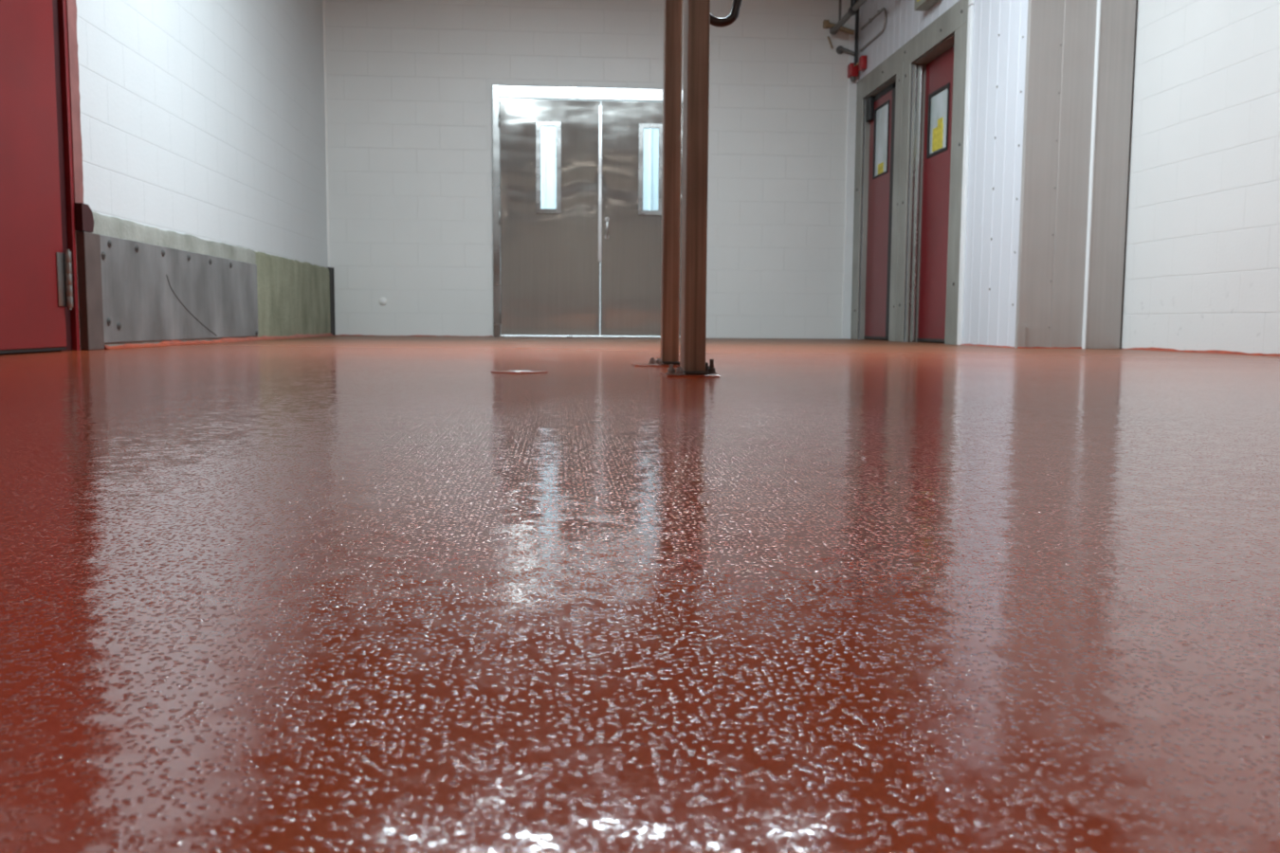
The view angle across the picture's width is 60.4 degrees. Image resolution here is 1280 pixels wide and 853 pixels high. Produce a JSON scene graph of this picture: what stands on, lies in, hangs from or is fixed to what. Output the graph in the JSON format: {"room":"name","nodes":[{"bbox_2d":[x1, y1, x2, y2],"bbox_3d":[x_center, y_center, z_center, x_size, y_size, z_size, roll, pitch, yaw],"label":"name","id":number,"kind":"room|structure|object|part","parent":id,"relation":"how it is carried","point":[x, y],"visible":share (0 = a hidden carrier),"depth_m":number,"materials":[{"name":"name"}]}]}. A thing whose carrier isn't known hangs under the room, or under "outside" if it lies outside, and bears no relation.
{"room":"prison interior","nodes":[
{"label":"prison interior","id":0,"kind":"room"},
{"bbox_2d":[74,0,328,350],"bbox_3d":[-2.318,-1.744,2.985,0.250,3.140,13.000,0,5,-4],"label":"wall","id":1,"kind":"structure","parent":0,"point":[204,119],"depth_m":6.20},
{"bbox_2d":[0,0,79,353],"bbox_3d":[-2.355,-1.422,3.718,0.285,2.360,1.400,0,5,-4],"label":"door","id":2,"kind":"structure","parent":1,"relation":"in","point":[39,305],"depth_m":4.12,"materials":[{"name":"red paint"}]},
{"bbox_3d":[-2.367,-1.417,3.717,0.262,2.350,1.400,0,5,-4],"label":"frame","id":3,"kind":"part","parent":2,"relation":"part of","materials":[{"name":"red paint"}]},
{"bbox_2d":[65,0,83,202],"bbox_3d":[-2.299,-1.786,4.439,0.007,1.750,0.092,0,5,-4],"label":"trim","id":4,"kind":"structure","parent":1,"relation":"attached to","point":[71,5],"depth_m":4.48,"materials":[{"name":"red paint"}]},
{"bbox_2d":[99,234,258,343],"bbox_3d":[-2.381,-0.701,5.898,0.017,0.460,2.453,0,5,-4],"label":"kick plate","id":5,"kind":"object","parent":1,"relation":"attached to","point":[151,292],"visible":1,"depth_m":5.53,"materials":[{"name":"silver metal"}]},
{"bbox_2d":[86,211,333,349],"bbox_3d":[-2.465,-0.842,7.008,0.063,0.587,4.960,0,5,-4],"label":"baseboard","id":6,"kind":"structure","parent":1,"relation":"attached to","point":[294,296],"depth_m":7.44,"materials":[{"name":"concrete"}]},
{"bbox_2d":[327,267,335,335],"bbox_3d":[-2.651,-1.072,9.440,0.050,0.585,0.060,0,5,-4],"label":"trim","id":7,"kind":"structure","parent":1,"relation":"attached to","point":[331,269],"depth_m":9.44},
{"bbox_2d":[325,0,850,339],"bbox_3d":[-0.078,-2.356,9.642,5.713,3.140,0.200,0,5,-4],"label":"wall","id":8,"kind":"structure","parent":0,"point":[409,82],"depth_m":9.49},
{"bbox_2d":[322,0,329,267],"bbox_3d":[-2.663,-2.635,9.317,0.024,2.560,0.024,0,5,-4],"label":"trim","id":9,"kind":"structure","parent":8,"relation":"attached to","point":[323,1],"depth_m":9.32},
{"bbox_2d":[379,297,386,305],"bbox_3d":[-2.219,-1.080,9.491,0.068,0.068,0.022,0,5,-4],"label":"plug","id":10,"kind":"object","parent":8,"relation":"attached to","point":[382,301],"visible":1,"depth_m":9.49,"materials":[{"name":"white plastic"}]},
{"bbox_2d":[335,334,493,336],"bbox_3d":[-1.983,-0.788,9.537,1.398,0.010,0.020,0,5,-4],"label":"baseboard","id":11,"kind":"structure","parent":8,"relation":"attached to","point":[336,335],"depth_m":9.54,"materials":[{"name":"red plastic"}]},
{"bbox_2d":[492,84,682,338],"bbox_3d":[-0.351,-1.852,9.584,1.843,2.143,0.170,0,5,-4],"label":"door","id":12,"kind":"structure","parent":8,"relation":"in","point":[592,262],"depth_m":9.54,"materials":[{"name":"silver metal"}]},
{"bbox_3d":[-0.353,-1.854,9.604,1.843,2.143,0.130,0,5,-4],"label":"frame","id":13,"kind":"part","parent":12,"relation":"part of","materials":[{"name":"silver metal"}]},
{"bbox_3d":[-0.285,-1.726,9.543,0.038,0.188,0.055,0,5,-4],"label":"pull handle","id":14,"kind":"part","parent":12,"relation":"part of","materials":[{"name":"silver metal"}]},
{"bbox_2d":[822,19,854,35],"bbox_3d":[1.724,-3.457,9.536,0.271,0.124,0.057,1,5,2],"label":"bracket","id":15,"kind":"object","parent":8,"relation":"attached to","point":[826,23],"visible":0.94,"depth_m":9.51,"materials":[{"name":"brown metal"}]},
{"bbox_2d":[836,45,854,55],"bbox_3d":[1.788,-3.268,9.562,0.170,0.093,0.057,2,6,15],"label":"pipe stub","id":16,"kind":"object","parent":8,"relation":"attached to","point":[840,49],"visible":1,"depth_m":9.55,"materials":[{"name":"grey metal"}]},
{"bbox_2d":[841,7,859,339],"bbox_3d":[1.861,-2.346,9.678,0.089,3.140,0.020,0,5,-4],"label":"trim","id":17,"kind":"structure","parent":8,"relation":"attached to","point":[852,85],"depth_m":9.69,"materials":[{"name":"white metal"}]},
{"bbox_2d":[847,62,859,81],"bbox_3d":[1.867,-3.076,9.535,0.099,0.150,0.168,0,5,-4],"label":"fire alarm","id":18,"kind":"object","parent":8,"relation":"attached to","point":[852,70],"visible":0.9,"depth_m":9.52,"materials":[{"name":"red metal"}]},
{"bbox_2d":[854,0,859,65],"bbox_3d":[1.863,-3.405,9.383,0.033,0.584,0.209,1,5,2],"label":"conduit","id":19,"kind":"object","parent":18,"relation":"attached to","point":[857,12],"visible":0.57,"depth_m":9.46,"materials":[{"name":"black metal"}]},
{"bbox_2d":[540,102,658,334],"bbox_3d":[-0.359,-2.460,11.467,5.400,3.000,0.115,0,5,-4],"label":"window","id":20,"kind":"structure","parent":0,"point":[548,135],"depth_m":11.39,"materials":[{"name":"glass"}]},
{"bbox_2d":[0,334,1279,852],"bbox_3d":[0.783,-0.218,4.269,6.800,0.104,15.000,0,5,-4],"label":"floor","id":21,"kind":"structure","parent":0,"point":[334,594],"depth_m":0.52,"materials":[{"name":"red paint"}]},
{"bbox_2d":[73,202,104,350],"bbox_3d":[-2.298,-0.619,4.587,0.039,0.600,0.166,0,5,-4],"label":"guard","id":22,"kind":"object","parent":21,"relation":"on","point":[87,244],"visible":1,"depth_m":4.54,"materials":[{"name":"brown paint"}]},
{"bbox_2d":[631,0,710,366],"bbox_3d":[0.109,-1.750,3.227,0.240,3.140,0.160,0,5,-4],"label":"steel post","id":23,"kind":"object","parent":21,"relation":"on","point":[672,9],"visible":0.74,"depth_m":3.30,"materials":[{"name":"metal"}]},
{"bbox_3d":[0.098,-0.189,3.374,0.240,0.004,0.160,0,5,-4],"label":"plate","id":24,"kind":"part","parent":23,"relation":"part of","materials":[{"name":"metal"}]},
{"bbox_2d":[660,0,720,377],"bbox_3d":[0.134,-1.692,2.612,0.132,3.140,0.176,0,5,-4],"label":"steel post","id":25,"kind":"object","parent":21,"relation":"on","point":[696,12],"visible":1,"depth_m":2.67,"materials":[{"name":"metal"}]},
{"bbox_3d":[0.124,-0.131,2.759,0.130,0.004,0.175,0,5,-4],"label":"plate","id":26,"kind":"part","parent":25,"relation":"part of","materials":[{"name":"metal"}]},
{"bbox_2d":[850,0,969,345],"bbox_3d":[2.055,-1.770,8.407,0.153,2.235,2.660,0,5,-4],"label":"door frame","id":27,"kind":"structure","parent":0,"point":[955,19],"depth_m":8.28,"materials":[{"name":"grey metal"}]},
{"bbox_2d":[880,339,944,343],"bbox_3d":[2.201,-2.181,7.956,0.060,3.140,3.520,0,5,-4],"label":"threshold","id":28,"kind":"structure","parent":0,"point":[881,339],"depth_m":8.21,"materials":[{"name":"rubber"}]},
{"bbox_2d":[863,81,895,339],"bbox_3d":[2.007,-1.744,9.058,0.078,2.044,0.926,0,5,-5],"label":"door","id":29,"kind":"structure","parent":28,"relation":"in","point":[880,111],"depth_m":9.17,"materials":[{"name":"red metal"}]},
{"bbox_2d":[912,45,954,342],"bbox_3d":[2.139,-1.623,7.805,0.074,2.040,0.905,0,5,-4],"label":"door","id":30,"kind":"structure","parent":28,"relation":"in","point":[939,72],"depth_m":7.96,"materials":[{"name":"red metal"}]},
{"bbox_2d":[956,0,974,345],"bbox_3d":[2.091,-2.093,7.012,0.020,3.140,0.055,0,5,-4],"label":"trim","id":31,"kind":"structure","parent":28,"relation":"attached to","point":[970,27],"depth_m":7.04,"materials":[{"name":"white metal"}]},
{"bbox_2d":[858,0,1028,347],"bbox_3d":[2.100,-2.179,7.920,0.147,3.140,3.578,0,5,-4],"label":"wall panel","id":32,"kind":"object","parent":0,"point":[999,33],"visible":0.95,"depth_m":6.69,"materials":[{"name":"white metal"}]},
{"bbox_2d":[859,54,866,71],"bbox_3d":[1.896,-3.095,9.367,0.050,0.110,0.100,0,5,-4],"label":"box","id":33,"kind":"object","parent":32,"relation":"attached to","point":[863,59],"visible":1,"depth_m":9.32,"materials":[{"name":"red metal"}]},
{"bbox_2d":[859,7,886,51],"bbox_3d":[1.931,-3.300,9.115,0.020,0.205,0.728,0,5,-4],"label":"pipe","id":34,"kind":"object","parent":32,"relation":"attached to","point":[883,9],"visible":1,"depth_m":9.01,"materials":[{"name":"grey metal"}]},
{"bbox_2d":[914,0,939,11],"bbox_3d":[2.000,-3.062,7.616,0.105,0.265,0.360,0,5,-4],"label":"junction box","id":35,"kind":"object","parent":32,"relation":"attached to","point":[920,5],"visible":1,"depth_m":7.68,"materials":[{"name":"beige metal"}]},
{"bbox_2d":[961,344,1016,348],"bbox_3d":[2.110,-0.495,6.714,0.022,0.012,0.950,0,5,-4],"label":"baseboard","id":36,"kind":"structure","parent":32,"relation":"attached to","point":[961,344],"depth_m":6.71,"materials":[{"name":"red plastic"}]},
{"bbox_2d":[1014,0,1137,348],"bbox_3d":[2.448,-2.006,6.119,0.602,3.140,0.078,0,5,-4],"label":"wall","id":37,"kind":"structure","parent":0,"point":[1079,77],"depth_m":6.16,"materials":[{"name":"beige metal"}]},
{"bbox_2d":[1017,347,1081,348],"bbox_3d":[2.332,-0.447,6.243,0.385,0.010,0.019,0,5,-4],"label":"baseboard","id":38,"kind":"structure","parent":37,"relation":"attached to","point":[1017,347],"depth_m":6.24,"materials":[{"name":"red plastic"}]},
{"bbox_2d":[1120,0,1279,353],"bbox_3d":[3.213,-1.577,1.617,0.250,3.140,9.430,0,5,-4],"label":"wall","id":39,"kind":"structure","parent":0,"point":[1202,258],"depth_m":5.45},
{"bbox_2d":[1124,347,1279,356],"bbox_3d":[3.071,-0.014,1.659,0.027,0.018,9.240,0,5,-4],"label":"baseboard","id":40,"kind":"structure","parent":39,"relation":"attached to","point":[1151,348],"depth_m":5.39,"materials":[{"name":"red plastic"}]},
{"bbox_3d":[0.396,-3.352,2.985,5.763,0.100,13.100,0,5,-4],"label":"ceiling","id":41,"kind":"structure","parent":0,"visible":0},
{"bbox_2d":[710,0,742,27],"bbox_3d":[0.242,-2.168,2.814,0.204,2.227,0.030,0,5,-4],"label":"pipe","id":42,"kind":"object","parent":41,"relation":"hanging from","point":[733,16],"visible":0.62,"depth_m":2.91,"materials":[{"name":"metal"}]},
{"bbox_2d":[829,0,866,35],"bbox_3d":[1.782,-3.540,8.380,0.125,0.527,2.240,0,5,-4],"label":"pipe","id":43,"kind":"object","parent":41,"relation":"hanging from","point":[855,5],"visible":1,"depth_m":9.01,"materials":[{"name":"grey metal"}]}
]}

